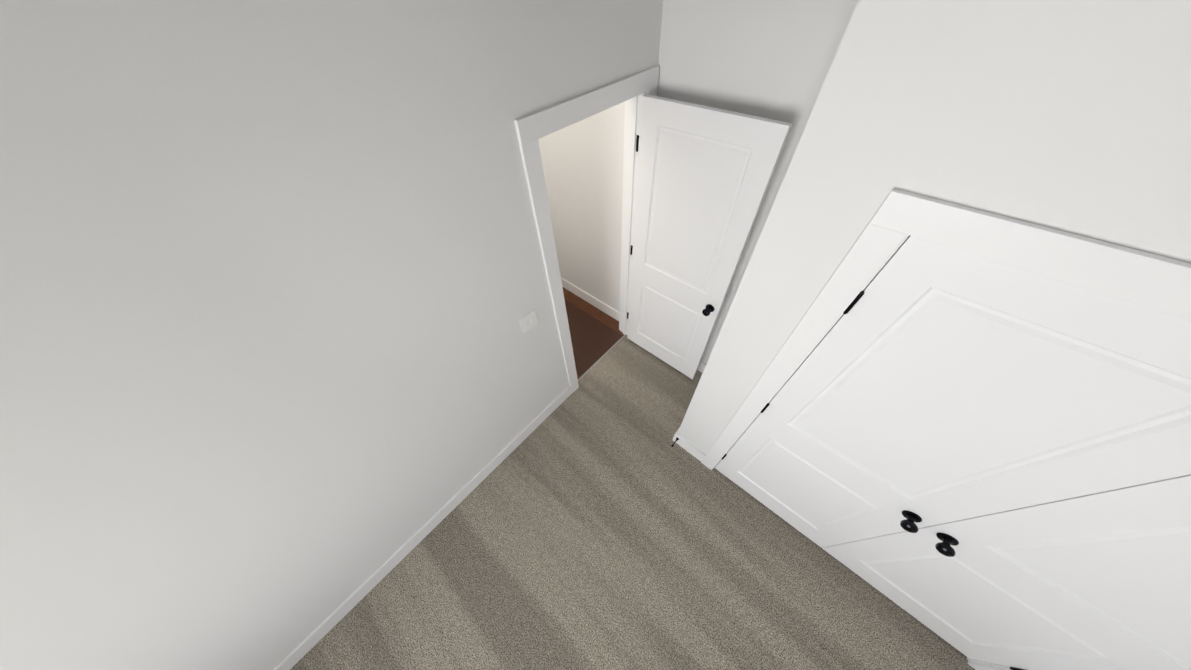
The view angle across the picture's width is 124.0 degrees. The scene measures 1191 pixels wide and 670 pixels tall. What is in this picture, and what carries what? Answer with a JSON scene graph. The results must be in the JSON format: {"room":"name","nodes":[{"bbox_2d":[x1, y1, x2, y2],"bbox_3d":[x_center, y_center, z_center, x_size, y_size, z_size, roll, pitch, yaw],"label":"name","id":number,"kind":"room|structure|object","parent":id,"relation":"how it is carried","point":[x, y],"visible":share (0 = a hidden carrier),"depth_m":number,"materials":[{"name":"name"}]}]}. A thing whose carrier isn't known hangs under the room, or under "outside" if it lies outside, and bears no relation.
{"room":"empty bedroom","nodes":[
{"label":"empty bedroom","id":0,"kind":"room"},
{"bbox_2d":[0,0,663,669],"bbox_3d":[-1.258,0.486,1.219,0.115,2.740,4.735,34,60,26],"label":"wall","id":1,"kind":"structure","parent":0,"point":[282,376],"depth_m":0.94,"materials":[{"name":"white paint"}]},
{"bbox_2d":[273,385,571,669],"bbox_3d":[-1.434,1.586,2.016,0.017,0.135,3.661,34,60,26],"label":"baseboard","id":2,"kind":"structure","parent":1,"relation":"attached to","point":[304,647],"depth_m":2.13,"materials":[{"name":"white paint"}]},
{"bbox_2d":[519,310,537,332],"bbox_3d":[-0.396,-0.077,1.899,0.012,0.116,0.116,34,60,26],"label":"light switch","id":3,"kind":"object","parent":1,"relation":"attached to","point":[529,321],"visible":1,"depth_m":1.89,"materials":[{"name":"white plastic"}]},
{"bbox_2d":[514,66,659,392],"bbox_3d":[0.003,-0.462,2.287,0.155,2.155,0.948,34,60,26],"label":"door frame","id":4,"kind":"structure","parent":1,"relation":"attached to","point":[532,128],"depth_m":1.62,"materials":[{"name":"white paint"}]},
{"bbox_2d":[627,94,792,379],"bbox_3d":[0.556,-0.439,2.287,0.803,2.034,0.182,34,60,26],"label":"entry door","id":5,"kind":"structure","parent":1,"relation":"in","point":[704,175],"depth_m":1.86,"materials":[{"name":"white paint"}]},
{"bbox_2d":[563,287,623,378],"bbox_3d":[-0.942,0.126,3.287,1.750,0.060,2.035,34,60,26],"label":"floor","id":6,"kind":"structure","parent":0,"point":[596,334],"depth_m":3.33,"materials":[{"name":"brown wood"}]},
{"bbox_2d":[578,334,625,380],"bbox_3d":[0.062,0.221,3.117,0.015,0.004,0.760,34,60,26],"label":"threshold","id":7,"kind":"object","parent":6,"relation":"on","point":[594,364],"depth_m":3.11,"materials":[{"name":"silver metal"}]},
{"bbox_2d":[290,335,974,669],"bbox_3d":[0.011,2.168,1.597,3.195,0.060,4.735,34,60,26],"label":"floor carpet","id":8,"kind":"object","parent":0,"point":[595,520],"depth_m":2.04,"materials":[{"name":"beige carpet"}]},
{"bbox_2d":[538,0,857,363],"bbox_3d":[0.864,-0.628,2.000,4.830,2.740,0.115,34,60,26],"label":"wall","id":9,"kind":"structure","parent":0,"point":[771,59],"depth_m":1.53,"materials":[{"name":"white paint"}]},
{"bbox_2d":[561,278,618,320],"bbox_3d":[-0.252,-0.525,3.648,1.525,0.135,0.017,34,60,26],"label":"baseboard","id":10,"kind":"structure","parent":9,"relation":"attached to","point":[567,285],"depth_m":3.52,"materials":[{"name":"white paint"}]},
{"bbox_2d":[697,361,705,372],"bbox_3d":[0.759,0.149,3.053,0.950,0.135,0.017,34,60,26],"label":"baseboard","id":11,"kind":"structure","parent":9,"relation":"attached to","point":[702,365],"depth_m":2.91,"materials":[{"name":"white paint"}]},
{"bbox_2d":[677,0,1190,454],"bbox_3d":[1.609,0.304,1.212,2.095,2.740,0.720,34,60,26],"label":"wall","id":12,"kind":"structure","parent":0,"point":[1072,116],"depth_m":0.64,"materials":[{"name":"white paint"}]},
{"bbox_2d":[673,429,680,442],"bbox_3d":[0.859,0.606,2.681,0.017,0.135,0.704,34,60,26],"label":"baseboard","id":13,"kind":"structure","parent":12,"relation":"attached to","point":[676,435],"depth_m":2.48,"materials":[{"name":"white paint"}]},
{"bbox_2d":[701,188,1190,669],"bbox_3d":[1.472,0.726,1.305,1.574,2.079,0.115,34,60,26],"label":"door frame","id":14,"kind":"structure","parent":12,"relation":"attached to","point":[998,665],"depth_m":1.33,"materials":[{"name":"white paint"}]},
{"bbox_2d":[715,235,1190,547],"bbox_3d":[1.133,0.576,1.442,0.773,2.034,0.108,34,60,26],"label":"closet door","id":15,"kind":"structure","parent":12,"relation":"in","point":[927,383],"depth_m":0.95,"materials":[{"name":"white paint"}]},
{"bbox_2d":[822,474,1190,669],"bbox_3d":[1.713,0.962,1.101,0.773,2.034,0.108,34,60,26],"label":"closet door","id":16,"kind":"structure","parent":12,"relation":"in","point":[1099,581],"depth_m":1.15,"materials":[{"name":"white paint"}]}
]}

